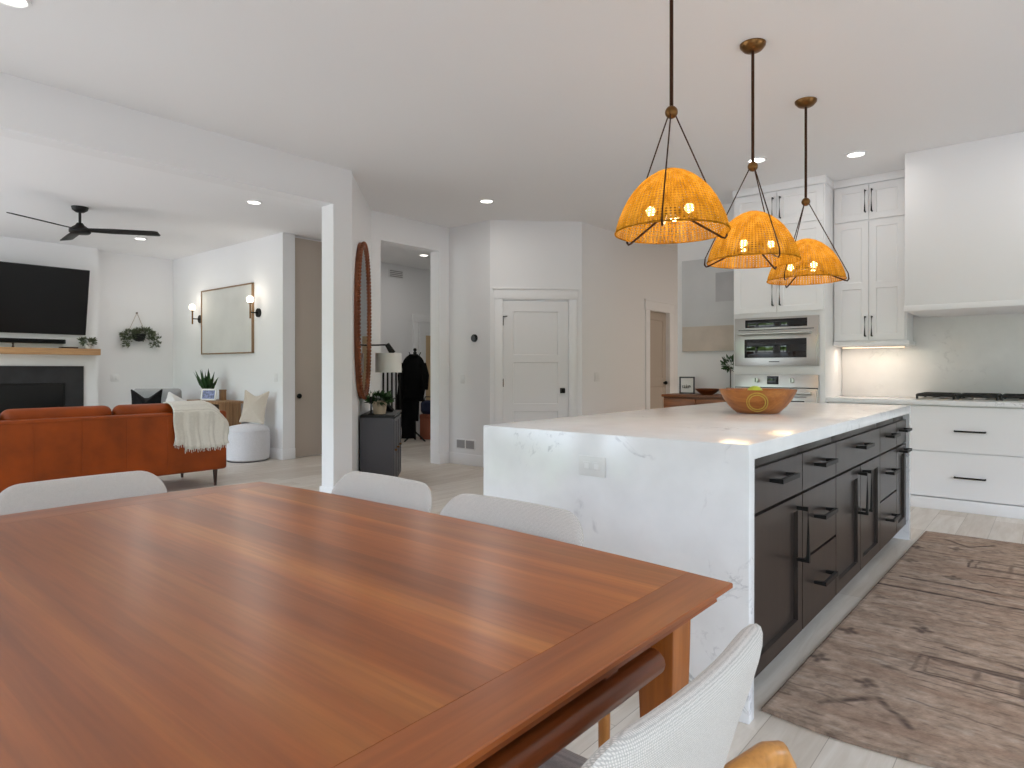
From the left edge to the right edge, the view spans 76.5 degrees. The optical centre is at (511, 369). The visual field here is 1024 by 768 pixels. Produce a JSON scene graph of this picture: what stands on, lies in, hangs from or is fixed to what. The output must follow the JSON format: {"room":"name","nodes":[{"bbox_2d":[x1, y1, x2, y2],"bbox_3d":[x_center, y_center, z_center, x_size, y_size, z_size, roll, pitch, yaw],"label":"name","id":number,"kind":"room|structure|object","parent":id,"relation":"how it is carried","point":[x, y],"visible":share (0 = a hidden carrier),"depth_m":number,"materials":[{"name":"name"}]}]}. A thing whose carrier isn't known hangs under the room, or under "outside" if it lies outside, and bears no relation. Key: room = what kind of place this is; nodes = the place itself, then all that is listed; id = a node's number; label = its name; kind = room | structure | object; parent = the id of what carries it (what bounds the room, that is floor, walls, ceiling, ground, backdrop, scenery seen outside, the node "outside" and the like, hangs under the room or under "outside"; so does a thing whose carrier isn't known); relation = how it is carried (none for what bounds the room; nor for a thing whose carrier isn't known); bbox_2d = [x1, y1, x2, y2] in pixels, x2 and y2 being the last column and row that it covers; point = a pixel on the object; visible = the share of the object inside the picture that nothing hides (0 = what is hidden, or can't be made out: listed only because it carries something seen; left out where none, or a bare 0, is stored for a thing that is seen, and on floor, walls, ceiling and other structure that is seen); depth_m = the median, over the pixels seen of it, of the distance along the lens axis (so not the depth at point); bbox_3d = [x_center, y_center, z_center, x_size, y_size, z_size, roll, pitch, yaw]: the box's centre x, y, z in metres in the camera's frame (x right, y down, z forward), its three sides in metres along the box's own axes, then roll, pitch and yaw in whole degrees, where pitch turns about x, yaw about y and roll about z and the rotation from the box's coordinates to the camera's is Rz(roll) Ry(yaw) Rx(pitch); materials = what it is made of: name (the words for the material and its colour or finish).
{"room":"dining room","nodes":[
{"label":"dining room","id":0,"kind":"room"},
{"bbox_2d":[0,236,97,405],"bbox_3d":[-7.134,-0.310,8.845,0.200,3.020,2.580,0,0,40],"label":"wall","id":1,"kind":"structure","parent":0,"point":[14,250],"depth_m":9.40,"materials":[{"name":"white paint"}]},
{"bbox_2d":[0,338,65,343],"bbox_3d":[-6.824,-0.401,8.990,0.087,0.062,1.100,0,0,40],"label":"soundbar","id":2,"kind":"object","parent":1,"relation":"attached to","point":[7,340],"visible":1,"depth_m":9.08,"materials":[{"name":"black plastic"}]},
{"bbox_2d":[0,366,83,413],"bbox_3d":[-7.029,0.575,8.777,0.048,1.250,2.170,0,0,40],"label":"fireplace","id":3,"kind":"object","parent":1,"relation":"attached to","point":[21,387],"visible":0.52,"depth_m":9.20,"materials":[{"name":"stone"}]},
{"bbox_2d":[0,261,89,334],"bbox_3d":[-6.781,-0.978,8.927,0.225,0.945,1.660,0,0,40],"label":"television","id":4,"kind":"object","parent":1,"relation":"attached to","point":[37,299],"visible":1,"depth_m":9.12,"materials":[{"name":"black plastic"}]},
{"bbox_2d":[0,347,100,354],"bbox_3d":[-6.987,-0.258,8.709,0.200,0.092,2.560,0,0,40],"label":"mantel shelf","id":5,"kind":"object","parent":1,"relation":"attached to","point":[3,350],"visible":1,"depth_m":9.15,"materials":[{"name":"brown wood"}]},
{"bbox_2d":[77,336,98,348],"bbox_3d":[-6.247,-0.401,9.581,0.242,0.193,0.276,0,0,-10],"label":"potted plant","id":6,"kind":"object","parent":5,"relation":"on","point":[83,342],"visible":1,"depth_m":9.55,"materials":[{"name":"green plant"}]},
{"bbox_2d":[98,251,172,410],"bbox_3d":[-7.984,-0.310,8.103,0.150,3.020,7.150,0,0,40],"label":"wall","id":7,"kind":"structure","parent":0,"point":[128,285],"depth_m":10.32,"materials":[{"name":"white paint"}]},
{"bbox_2d":[118,312,161,347],"bbox_3d":[-5.892,-0.620,10.318,0.269,0.584,0.642,0,0,40],"label":"hanging planter","id":8,"kind":"object","parent":7,"relation":"hanging from","point":[135,333],"visible":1,"depth_m":10.27,"materials":[{"name":"green plant"}]},
{"bbox_2d":[0,72,332,206],"bbox_3d":[-3.549,-1.650,3.611,0.180,0.340,5.870,0,0,40],"label":"wall header","id":9,"kind":"structure","parent":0,"point":[30,111],"depth_m":4.65,"materials":[{"name":"white paint"}]},
{"bbox_2d":[173,232,294,448],"bbox_3d":[-4.334,-0.310,9.824,3.530,3.020,0.180,0,0,40],"label":"wall","id":10,"kind":"structure","parent":0,"point":[268,262],"depth_m":9.11,"materials":[{"name":"white paint"}]},
{"bbox_2d":[201,283,253,354],"bbox_3d":[-4.213,-0.723,9.583,1.555,0.985,0.035,0,0,40],"label":"wall art","id":11,"kind":"object","parent":10,"relation":"attached to","point":[227,327],"visible":1,"depth_m":9.55,"materials":[{"name":"brown wood"}]},
{"bbox_2d":[246,296,260,318],"bbox_3d":[-3.564,-0.857,8.945,0.124,0.314,0.178,0,0,40],"label":"wall sconce","id":12,"kind":"object","parent":10,"relation":"attached to","point":[250,299],"visible":1,"depth_m":8.91,"materials":[{"name":"black metal"}]},
{"bbox_2d":[269,448,282,459],"bbox_3d":[-4.335,1.130,9.698,3.390,0.140,0.015,0,0,40],"label":"baseboard","id":13,"kind":"structure","parent":10,"relation":"attached to","point":[275,453],"depth_m":8.71,"materials":[{"name":"white paint"}]},
{"bbox_2d":[282,448,295,459],"bbox_3d":[-2.981,1.130,8.679,0.015,0.140,0.195,0,0,40],"label":"baseboard","id":14,"kind":"structure","parent":10,"relation":"attached to","point":[287,454],"depth_m":8.67,"materials":[{"name":"white paint"}]},
{"bbox_2d":[295,236,321,241],"bbox_3d":[-2.776,-0.310,9.137,0.100,3.020,0.770,0,0,40],"label":"wall","id":15,"kind":"structure","parent":0,"point":[295,236],"depth_m":9.01,"materials":[{"name":"white paint"}]},
{"bbox_2d":[295,238,321,456],"bbox_3d":[-2.705,-0.300,9.058,0.110,2.980,0.700,0,0,40],"label":"door","id":16,"kind":"structure","parent":15,"relation":"in","point":[308,253],"depth_m":8.96,"materials":[{"name":"beige paint"}]},
{"bbox_2d":[322,166,351,487],"bbox_3d":[-1.598,-0.310,5.936,0.180,3.020,0.200,0,0,40],"label":"wall pillar","id":17,"kind":"structure","parent":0,"point":[337,216],"depth_m":5.87,"materials":[{"name":"white paint"}]},
{"bbox_2d":[352,175,370,470],"bbox_3d":[-1.612,-0.310,6.673,0.140,3.020,1.485,0,0,-5],"label":"wall","id":18,"kind":"structure","parent":0,"point":[361,211],"depth_m":6.32,"materials":[{"name":"white paint"}]},
{"bbox_2d":[354,241,371,399],"bbox_3d":[-1.499,-0.490,6.560,0.063,1.594,0.832,0,0,-5],"label":"wall mirror","id":19,"kind":"object","parent":18,"relation":"attached to","point":[362,296],"visible":1,"depth_m":6.46,"materials":[{"name":"brown wood"}]},
{"bbox_2d":[371,343,401,372],"bbox_3d":[-1.379,-0.139,6.992,0.380,0.342,0.280,0,0,-5],"label":"wall lamp","id":20,"kind":"object","parent":18,"relation":"attached to","point":[391,362],"visible":0.92,"depth_m":6.88,"materials":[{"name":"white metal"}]},
{"bbox_2d":[371,210,380,409],"bbox_3d":[-1.625,-0.310,7.522,0.160,3.020,0.135,0,0,40],"label":"wall","id":21,"kind":"structure","parent":0,"point":[375,216],"depth_m":7.47,"materials":[{"name":"white paint"}]},
{"bbox_2d":[381,262,430,435],"bbox_3d":[-1.913,-0.310,11.527,0.150,3.020,4.000,0,0,40],"label":"wall","id":22,"kind":"structure","parent":0,"point":[407,296],"depth_m":11.38,"materials":[{"name":"white paint"}]},
{"bbox_2d":[389,269,402,278],"bbox_3d":[-2.012,-1.660,11.283,0.013,0.150,0.320,0,0,40],"label":"air vent","id":23,"kind":"object","parent":22,"relation":"in","point":[393,273],"visible":1,"depth_m":11.28,"materials":[{"name":"white plastic"}]},
{"bbox_2d":[413,321,417,436],"bbox_3d":[-1.721,0.170,11.620,0.025,2.060,0.110,0,0,40],"label":"trim","id":24,"kind":"structure","parent":22,"relation":"attached to","point":[415,323],"depth_m":11.62,"materials":[{"name":"white paint"}]},
{"bbox_2d":[412,314,430,322],"bbox_3d":[-1.397,-0.925,12.007,0.025,0.130,1.160,0,0,40],"label":"trim","id":25,"kind":"structure","parent":22,"relation":"attached to","point":[415,317],"depth_m":11.71,"materials":[{"name":"white paint"}]},
{"bbox_2d":[418,323,430,434],"bbox_3d":[-1.381,0.180,12.006,0.040,2.030,0.900,0,0,40],"label":"door","id":26,"kind":"structure","parent":22,"relation":"in","point":[424,329],"depth_m":11.77,"materials":[{"name":"white paint"}]},
{"bbox_2d":[381,212,438,252],"bbox_3d":[-1.283,-1.660,7.930,0.160,0.320,0.930,0,0,40],"label":"lintel","id":27,"kind":"object","parent":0,"point":[398,231],"visible":0.79,"depth_m":7.86,"materials":[{"name":"white paint"}]},
{"bbox_2d":[431,226,448,463],"bbox_3d":[-0.928,-0.310,8.353,0.160,3.020,0.174,0,0,40],"label":"wall","id":28,"kind":"structure","parent":0,"point":[439,259],"depth_m":8.29,"materials":[{"name":"white paint"}]},
{"bbox_2d":[449,220,489,455],"bbox_3d":[-0.555,-0.310,8.245,0.869,3.020,0.141,0,0,40],"label":"wall","id":29,"kind":"structure","parent":0,"point":[469,244],"depth_m":8.13,"materials":[{"name":"white paint"}]},
{"bbox_2d":[449,452,482,466],"bbox_3d":[-0.548,1.130,8.138,0.699,0.140,0.015,0,0,40],"label":"baseboard","id":30,"kind":"structure","parent":29,"relation":"attached to","point":[456,458],"depth_m":8.15,"materials":[{"name":"white paint"}]},
{"bbox_2d":[456,438,475,449],"bbox_3d":[-0.584,0.940,8.171,0.340,0.130,0.010,0,0,40],"label":"air vent","id":31,"kind":"object","parent":29,"relation":"in","point":[467,444],"visible":1,"depth_m":8.16,"materials":[{"name":"white plastic"}]},
{"bbox_2d":[0,0,1023,269],"bbox_3d":[-1.386,-1.870,6.515,16.500,0.100,13.400,0,0,40],"label":"ceiling","id":32,"kind":"structure","parent":0,"point":[542,110],"depth_m":4.25,"materials":[{"name":"white paint"}]},
{"bbox_2d":[0,0,31,8],"bbox_3d":[-2.458,-1.815,3.185,0.170,0.010,0.170,0,0,40],"label":"recessed light","id":33,"kind":"object","parent":32,"relation":"in","point":[18,4],"visible":1,"depth_m":3.23,"materials":[{"name":"white paint"}]},
{"bbox_2d":[6,205,160,240],"bbox_3d":[-4.747,-1.669,7.190,1.370,0.299,1.403,0,0,0],"label":"ceiling fan","id":34,"kind":"object","parent":32,"relation":"hanging from","point":[78,228],"visible":1,"depth_m":7.30,"materials":[{"name":"black metal"}]},
{"bbox_2d":[614,0,730,245],"bbox_3d":[0.712,-1.201,2.870,0.512,1.237,0.496,0,0,-8],"label":"pendant lamp","id":35,"kind":"object","parent":32,"relation":"hanging from","point":[671,208],"visible":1,"depth_m":2.77,"materials":[{"name":"orange wicker"}]},
{"bbox_2d":[704,38,800,269],"bbox_3d":[1.353,-1.201,3.640,0.512,1.237,0.496,0,0,-40],"label":"pendant lamp","id":36,"kind":"object","parent":32,"relation":"hanging from","point":[753,241],"visible":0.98,"depth_m":3.55,"materials":[{"name":"orange wicker"}]},
{"bbox_2d":[766,97,849,287],"bbox_3d":[1.997,-1.201,4.398,0.512,1.237,0.496,0,0,24],"label":"pendant lamp","id":37,"kind":"object","parent":32,"relation":"hanging from","point":[807,268],"visible":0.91,"depth_m":4.32,"materials":[{"name":"orange wicker"}]},
{"bbox_2d":[845,151,866,157],"bbox_3d":[2.905,-1.815,5.490,0.170,0.010,0.170,0,0,40],"label":"recessed light","id":38,"kind":"object","parent":32,"relation":"in","point":[855,154],"visible":1,"depth_m":5.49,"materials":[{"name":"white paint"}]},
{"bbox_2d":[503,220,567,300],"bbox_3d":[0.284,-1.333,8.031,0.810,0.975,0.140,0,0,-5],"label":"wall","id":39,"kind":"structure","parent":0,"point":[535,253],"depth_m":7.96,"materials":[{"name":"white paint"}]},
{"bbox_2d":[490,220,581,424],"bbox_3d":[0.291,-0.310,8.031,1.134,3.020,0.140,0,0,-5],"label":"wall","id":40,"kind":"structure","parent":0,"point":[574,228],"depth_m":8.00,"materials":[{"name":"white paint"}]},
{"bbox_2d":[495,299,502,423],"bbox_3d":[-0.162,0.170,7.911,0.100,2.060,0.020,0,0,-5],"label":"trim","id":41,"kind":"structure","parent":40,"relation":"attached to","point":[498,302],"depth_m":7.90,"materials":[{"name":"white paint"}]},
{"bbox_2d":[503,301,567,422],"bbox_3d":[0.286,0.177,7.950,0.813,2.030,0.105,0,0,-5],"label":"door","id":42,"kind":"structure","parent":40,"relation":"in","point":[535,333],"depth_m":7.97,"materials":[{"name":"white paint"}]},
{"bbox_2d":[492,287,578,289],"bbox_3d":[0.292,-0.988,7.943,1.060,0.025,0.037,0,0,-5],"label":"trim","id":43,"kind":"structure","parent":40,"relation":"attached to","point":[519,288],"depth_m":7.92,"materials":[{"name":"white paint"}]},
{"bbox_2d":[494,289,577,299],"bbox_3d":[0.291,-0.917,7.949,1.030,0.115,0.024,0,0,-5],"label":"trim","id":44,"kind":"structure","parent":40,"relation":"attached to","point":[498,293],"depth_m":7.94,"materials":[{"name":"white paint"}]},
{"bbox_2d":[568,299,576,416],"bbox_3d":[0.744,0.170,7.991,0.100,2.060,0.020,0,0,-5],"label":"trim","id":45,"kind":"structure","parent":40,"relation":"attached to","point":[572,304],"depth_m":7.98,"materials":[{"name":"white paint"}]},
{"bbox_2d":[157,436,1023,767],"bbox_3d":[-1.386,1.250,6.515,16.500,0.100,13.400,0,0,40],"label":"floor","id":46,"kind":"structure","parent":0,"point":[808,748],"depth_m":3.98,"materials":[{"name":"beige wood"}]},
{"bbox_2d":[0,471,166,514],"bbox_3d":[-1.354,0.792,2.168,0.582,0.820,0.631,0,0,40],"label":"dining chair","id":47,"kind":"object","parent":46,"relation":"on","point":[31,496],"visible":0.08,"depth_m":2.29,"materials":[{"name":"white fabric"}]},
{"bbox_2d":[0,403,225,492],"bbox_3d":[-4.300,0.768,5.886,0.924,0.863,3.070,0,0,40],"label":"leather sofa","id":48,"kind":"object","parent":46,"relation":"on","point":[51,443],"visible":0.91,"depth_m":5.84,"materials":[{"name":"brown leather"}]},
{"bbox_2d":[0,406,111,420],"bbox_3d":[-4.073,0.575,5.826,0.258,0.476,0.850,0,0,40],"label":"cushion","id":49,"kind":"object","parent":48,"relation":"on","point":[77,411],"depth_m":5.72,"materials":[{"name":"leather"}]},
{"bbox_2d":[112,403,172,414],"bbox_3d":[-3.523,0.575,6.481,0.258,0.476,0.850,0,0,40],"label":"cushion","id":50,"kind":"object","parent":48,"relation":"on","point":[129,409],"depth_m":6.27,"materials":[{"name":"leather"}]},
{"bbox_2d":[163,400,228,453],"bbox_3d":[-3.262,0.575,6.668,0.391,0.512,0.558,0,0,40],"label":"throw blanket","id":51,"kind":"object","parent":48,"relation":"on","point":[198,424],"visible":0.92,"depth_m":6.53,"materials":[{"name":"white fabric"}]},
{"bbox_2d":[134,388,181,402],"bbox_3d":[-5.326,0.744,9.581,0.750,0.914,0.729,0,0,-8],"label":"armchair","id":52,"kind":"object","parent":46,"relation":"on","point":[146,393],"visible":0.09,"depth_m":9.79,"materials":[{"name":"grey fabric"}]},
{"bbox_2d":[131,389,162,403],"bbox_3d":[-5.270,0.500,9.370,0.413,0.431,0.161,0,0,-17],"label":"throw pillow","id":53,"kind":"object","parent":52,"relation":"on","point":[137,398],"visible":0.48,"depth_m":9.33,"materials":[{"name":"black fabric"}]},
{"bbox_2d":[187,399,242,425],"bbox_3d":[-4.247,0.819,9.282,0.960,0.762,0.360,0,0,40],"label":"console table","id":54,"kind":"object","parent":46,"relation":"on","point":[232,408],"visible":0.29,"depth_m":9.00,"materials":[{"name":"brown wood"}]},
{"bbox_2d":[195,368,217,393],"bbox_3d":[-4.447,0.209,9.438,0.319,0.458,0.328,0,0,40],"label":"potted plant","id":55,"kind":"object","parent":54,"relation":"on","point":[207,382],"visible":0.56,"depth_m":9.40,"materials":[{"name":"green plant"}]},
{"bbox_2d":[201,389,216,399],"bbox_3d":[-4.303,0.356,9.225,0.240,0.165,0.040,0,0,11],"label":"photo frame","id":56,"kind":"object","parent":54,"relation":"on","point":[206,394],"visible":0.9,"depth_m":9.22,"materials":[{"name":"white paper"}]},
{"bbox_2d":[226,424,269,462],"bbox_3d":[-3.495,0.960,8.592,0.564,0.480,0.564,0,0,40],"label":"pouf","id":57,"kind":"object","parent":46,"relation":"on","point":[248,443],"visible":0.91,"depth_m":8.36,"materials":[{"name":"fabric"}]},
{"bbox_2d":[239,390,268,423],"bbox_3d":[-3.443,0.500,8.685,0.430,0.450,0.158,0,0,20],"label":"throw pillow","id":58,"kind":"object","parent":57,"relation":"on","point":[254,407],"visible":1,"depth_m":8.62,"materials":[{"name":"beige fabric"}]},
{"bbox_2d":[0,482,732,767],"bbox_3d":[-0.672,0.820,1.504,1.937,0.760,1.300,0,0,40],"label":"dining table","id":59,"kind":"object","parent":46,"relation":"on","point":[254,624],"visible":1,"depth_m":1.10,"materials":[{"name":"brown wood"}]},
{"bbox_2d":[360,410,401,476],"bbox_3d":[-1.355,0.825,6.834,0.360,0.750,0.844,0,0,-5],"label":"base cabinet","id":60,"kind":"object","parent":46,"relation":"on","point":[380,434],"visible":0.78,"depth_m":6.43,"materials":[{"name":"grey wood"}]},
{"bbox_2d":[364,390,394,413],"bbox_3d":[-1.344,0.325,6.606,0.341,0.251,0.313,0,0,40],"label":"potted plant","id":61,"kind":"object","parent":60,"relation":"on","point":[379,407],"visible":0.91,"depth_m":6.55,"materials":[{"name":"green plant"}]},
{"bbox_2d":[331,471,431,512],"bbox_3d":[-0.596,0.792,2.152,0.631,0.820,0.582,0,0,40],"label":"dining chair","id":62,"kind":"object","parent":46,"relation":"on","point":[391,490],"visible":0.14,"depth_m":2.30,"materials":[{"name":"white fabric"}]},
{"bbox_2d":[382,368,402,409],"bbox_3d":[-1.682,0.590,9.041,0.050,1.220,0.390,0,0,40],"label":"stair railing","id":63,"kind":"object","parent":46,"relation":"on","point":[402,368],"visible":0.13,"depth_m":9.10,"materials":[{"name":"black metal"}]},
{"bbox_2d":[404,348,424,441],"bbox_3d":[-1.631,0.425,10.874,0.358,1.571,0.351,0,0,40],"label":"coat rack","id":64,"kind":"object","parent":46,"relation":"on","point":[414,349],"visible":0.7,"depth_m":10.89,"materials":[{"name":"black metal"}]},
{"bbox_2d":[397,390,418,438],"bbox_3d":[-1.727,0.557,10.816,0.380,1.185,0.182,0,0,-3],"label":"coat","id":65,"kind":"object","parent":64,"relation":"hanging from","point":[410,410],"visible":0.66,"depth_m":10.76,"materials":[{"name":"black fabric"}]},
{"bbox_2d":[398,354,428,401],"bbox_3d":[-1.631,0.138,10.774,0.519,0.785,0.209,0,0,-3],"label":"coat","id":66,"kind":"object","parent":64,"relation":"hanging from","point":[414,375],"visible":0.99,"depth_m":10.70,"materials":[{"name":"black fabric"}]},
{"bbox_2d":[419,414,430,439],"bbox_3d":[-1.409,0.985,11.234,0.330,0.430,0.250,0,0,6],"label":"storage box","id":67,"kind":"object","parent":46,"relation":"on","point":[425,419],"visible":0.51,"depth_m":11.12,"materials":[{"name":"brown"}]},
{"bbox_2d":[421,396,430,413],"bbox_3d":[-1.409,0.616,11.234,0.340,0.308,0.200,0,0,6],"label":"duffel bag","id":68,"kind":"object","parent":67,"relation":"on","point":[426,404],"visible":0.51,"depth_m":11.15,"materials":[{"name":"blue fabric"}]},
{"bbox_2d":[439,493,609,747],"bbox_3d":[-0.144,0.792,1.714,0.631,0.820,0.582,0,0,40],"label":"dining chair","id":69,"kind":"object","parent":46,"relation":"on","point":[549,522],"visible":0.09,"depth_m":1.84,"materials":[{"name":"white fabric"}]},
{"bbox_2d":[539,623,796,767],"bbox_3d":[0.064,0.792,0.977,0.582,0.820,0.631,0,0,40],"label":"dining chair","id":70,"kind":"object","parent":46,"relation":"on","point":[696,726],"visible":0.77,"depth_m":0.80,"materials":[{"name":"white fabric"}]},
{"bbox_2d":[662,393,725,407],"bbox_3d":[2.083,0.735,7.057,0.790,0.930,0.470,0,0,40],"label":"sideboard","id":71,"kind":"object","parent":46,"relation":"on","point":[673,399],"visible":0.2,"depth_m":6.96,"materials":[{"name":"brown wood"}]},
{"bbox_2d":[679,377,694,393],"bbox_3d":[1.950,0.175,7.240,0.170,0.190,0.017,0,0,31],"label":"picture frame","id":72,"kind":"object","parent":71,"relation":"on","point":[686,384],"visible":1,"depth_m":7.24,"materials":[{"name":"grey wood"}]},
{"bbox_2d":[695,388,718,394],"bbox_3d":[2.100,0.238,6.984,0.270,0.064,0.270,0,0,40],"label":"serving bowl","id":73,"kind":"object","parent":71,"relation":"on","point":[704,391],"visible":1,"depth_m":6.91,"materials":[{"name":"brown wood"}]},
{"bbox_2d":[720,354,733,387],"bbox_3d":[2.301,0.052,6.865,0.225,0.436,0.223,0,0,40],"label":"topiary","id":74,"kind":"object","parent":71,"relation":"on","point":[725,367],"visible":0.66,"depth_m":6.85,"materials":[{"name":"green plant"}]},
{"bbox_2d":[483,402,909,724],"bbox_3d":[1.345,0.728,3.788,1.215,0.945,3.147,0,0,40],"label":"countertop","id":75,"kind":"structure","parent":46,"relation":"on","point":[676,491],"depth_m":2.50,"materials":[{"name":"stone"}]},
{"bbox_2d":[579,455,605,477],"bbox_3d":[0.318,0.385,2.589,0.124,0.080,0.011,0,0,40],"label":"outlet","id":76,"kind":"object","parent":75,"relation":"attached to","point":[595,466],"visible":1,"depth_m":2.58,"materials":[{"name":"white plastic"}]},
{"bbox_2d":[719,388,796,413],"bbox_3d":[1.444,0.185,3.824,0.432,0.139,0.432,0,0,40],"label":"wooden bowl","id":77,"kind":"object","parent":75,"relation":"on","point":[741,400],"visible":1,"depth_m":3.68,"materials":[{"name":"brown wood"}]},
{"bbox_2d":[754,447,810,678],"bbox_3d":[0.791,0.753,2.671,0.690,0.893,0.612,0,0,40],"label":"base cabinet","id":78,"kind":"object","parent":46,"relation":"on","point":[778,508],"visible":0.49,"depth_m":2.50,"materials":[{"name":"brown wood"}]},
{"bbox_2d":[733,175,841,402],"bbox_3d":[2.790,-0.310,6.590,0.882,3.020,0.677,0,0,40],"label":"oven tower","id":79,"kind":"object","parent":46,"relation":"on","point":[754,297],"visible":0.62,"depth_m":6.29,"materials":[{"name":"white wood"}]},
{"bbox_2d":[735,315,818,365],"bbox_3d":[2.720,-0.275,6.540,0.800,0.480,0.602,0,0,40],"label":"microwave oven","id":80,"kind":"object","parent":79,"relation":"in","point":[786,340],"visible":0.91,"depth_m":6.33,"materials":[{"name":"silver metal"}]},
{"bbox_2d":[735,374,818,402],"bbox_3d":[2.720,0.350,6.540,0.800,0.600,0.602,0,0,40],"label":"wall oven","id":81,"kind":"object","parent":79,"relation":"in","point":[807,386],"visible":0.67,"depth_m":6.27,"materials":[{"name":"silver metal"}]},
{"bbox_2d":[797,437,837,628],"bbox_3d":[1.160,0.753,3.111,0.690,0.893,0.534,0,0,40],"label":"base cabinet","id":82,"kind":"object","parent":46,"relation":"on","point":[819,460],"visible":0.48,"depth_m":2.89,"materials":[{"name":"brown wood"}]},
{"bbox_2d":[831,423,879,594],"bbox_3d":[1.658,0.753,3.704,0.690,0.893,1.011,0,0,40],"label":"base cabinet","id":83,"kind":"object","parent":46,"relation":"on","point":[857,476],"visible":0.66,"depth_m":3.47,"materials":[{"name":"brown wood"}]},
{"bbox_2d":[828,402,906,404],"bbox_3d":[3.394,0.753,6.135,0.648,0.893,0.597,0,0,40],"label":"base cabinet","id":84,"kind":"object","parent":46,"relation":"on","point":[828,402],"visible":0.08,"depth_m":5.94,"materials":[{"name":"white"}]},
{"bbox_2d":[826,396,1023,407],"bbox_3d":[4.109,0.285,5.549,2.498,0.040,0.615,0,0,40],"label":"countertop","id":85,"kind":"structure","parent":84,"relation":"on","point":[848,399],"depth_m":5.67,"materials":[{"name":"stone"}]},
{"bbox_2d":[915,392,1023,401],"bbox_3d":[4.047,0.238,5.624,0.900,0.055,0.500,0,0,40],"label":"gas cooktop","id":86,"kind":"object","parent":85,"relation":"in","point":[989,397],"visible":1,"depth_m":5.57,"materials":[{"name":"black metal"}]},
{"bbox_2d":[876,418,900,549],"bbox_3d":[2.151,0.753,4.291,0.690,0.893,0.518,0,0,40],"label":"base cabinet","id":87,"kind":"object","parent":46,"relation":"on","point":[888,435],"visible":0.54,"depth_m":4.07,"materials":[{"name":"brown wood"}]},
{"bbox_2d":[761,531,1023,767],"bbox_3d":[2.433,1.191,3.137,1.289,0.016,3.386,0,0,40],"label":"rug","id":88,"kind":"object","parent":46,"relation":"on","point":[927,668],"visible":1,"depth_m":2.60,"materials":[{"name":"beige fabric"}]},
{"bbox_2d":[893,415,911,533],"bbox_3d":[2.433,0.753,4.628,0.690,0.893,0.356,0,0,40],"label":"base cabinet","id":89,"kind":"object","parent":46,"relation":"on","point":[901,450],"visible":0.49,"depth_m":4.48,"materials":[{"name":"brown wood"}]},
{"bbox_2d":[907,404,1023,518],"bbox_3d":[3.994,0.753,5.631,0.920,0.893,0.597,0,0,40],"label":"base cabinet","id":90,"kind":"object","parent":46,"relation":"on","point":[962,453],"visible":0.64,"depth_m":5.43,"materials":[{"name":"white wood"}]},
{"bbox_2d":[582,222,677,415],"bbox_3d":[2.129,-0.310,9.630,0.140,3.020,4.110,0,0,40],"label":"wall","id":91,"kind":"structure","parent":0,"point":[615,274],"depth_m":8.62,"materials":[{"name":"white paint"}]},
{"bbox_2d":[645,310,649,409],"bbox_3d":[1.936,0.175,9.275,0.020,2.050,0.120,0,0,40],"label":"trim","id":92,"kind":"structure","parent":91,"relation":"attached to","point":[647,312],"depth_m":9.25,"materials":[{"name":"white paint"}]},
{"bbox_2d":[650,311,667,408],"bbox_3d":[2.137,0.175,9.590,0.103,2.050,0.620,0,0,40],"label":"door","id":93,"kind":"structure","parent":91,"relation":"in","point":[658,382],"depth_m":9.65,"materials":[{"name":"beige paint"}]},
{"bbox_2d":[644,300,673,313],"bbox_3d":[2.175,-0.915,9.558,0.024,0.130,0.900,0,0,40],"label":"trim","id":94,"kind":"structure","parent":91,"relation":"attached to","point":[648,305],"depth_m":9.50,"materials":[{"name":"white paint"}]},
{"bbox_2d":[669,313,673,393],"bbox_3d":[2.412,0.175,9.842,0.020,2.050,0.120,0,0,40],"label":"trim","id":95,"kind":"structure","parent":91,"relation":"attached to","point":[671,315],"depth_m":9.83,"materials":[{"name":"white paint"}]},
{"bbox_2d":[649,244,668,312],"bbox_3d":[2.113,-1.335,9.610,0.140,0.970,0.620,0,0,40],"label":"lintel","id":96,"kind":"object","parent":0,"point":[658,255],"visible":0.64,"depth_m":9.55,"materials":[{"name":"white paint"}]},
{"bbox_2d":[678,203,733,393],"bbox_3d":[2.280,-0.310,7.322,0.820,3.020,0.150,0,0,40],"label":"wall","id":97,"kind":"structure","parent":0,"point":[706,367],"depth_m":7.35,"materials":[{"name":"white paint"}]},
{"bbox_2d":[682,258,733,351],"bbox_3d":[2.212,-0.720,7.257,0.660,1.040,0.037,0,0,40],"label":"canvas painting","id":98,"kind":"object","parent":97,"relation":"attached to","point":[707,293],"visible":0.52,"depth_m":7.27,"materials":[{"name":"beige fabric"}]},
{"bbox_2d":[878,315,1023,506],"bbox_3d":[4.849,-0.310,5.428,5.550,3.020,0.150,0,0,40],"label":"wall","id":99,"kind":"structure","parent":0,"point":[913,315],"depth_m":5.98,"materials":[{"name":"white paint"}]},
{"bbox_2d":[833,169,915,346],"bbox_3d":[3.465,-1.022,6.226,0.635,1.595,0.407,0,0,40],"label":"upper cabinet","id":100,"kind":"object","parent":99,"relation":"attached to","point":[869,211],"visible":0.84,"depth_m":6.09,"materials":[{"name":"white wood"}]},
{"bbox_2d":[842,313,1023,398],"bbox_3d":[4.300,-0.118,5.777,2.498,0.764,0.019,0,0,40],"label":"backsplash","id":101,"kind":"structure","parent":99,"relation":"attached to","point":[970,353],"depth_m":6.00,"materials":[{"name":"stone"}]},
{"bbox_2d":[904,132,1023,317],"bbox_3d":[3.959,-1.155,5.500,0.975,1.330,0.885,0,0,40],"label":"range hood","id":102,"kind":"object","parent":99,"relation":"attached to","point":[964,202],"visible":1,"depth_m":5.21,"materials":[{"name":"white paint"}]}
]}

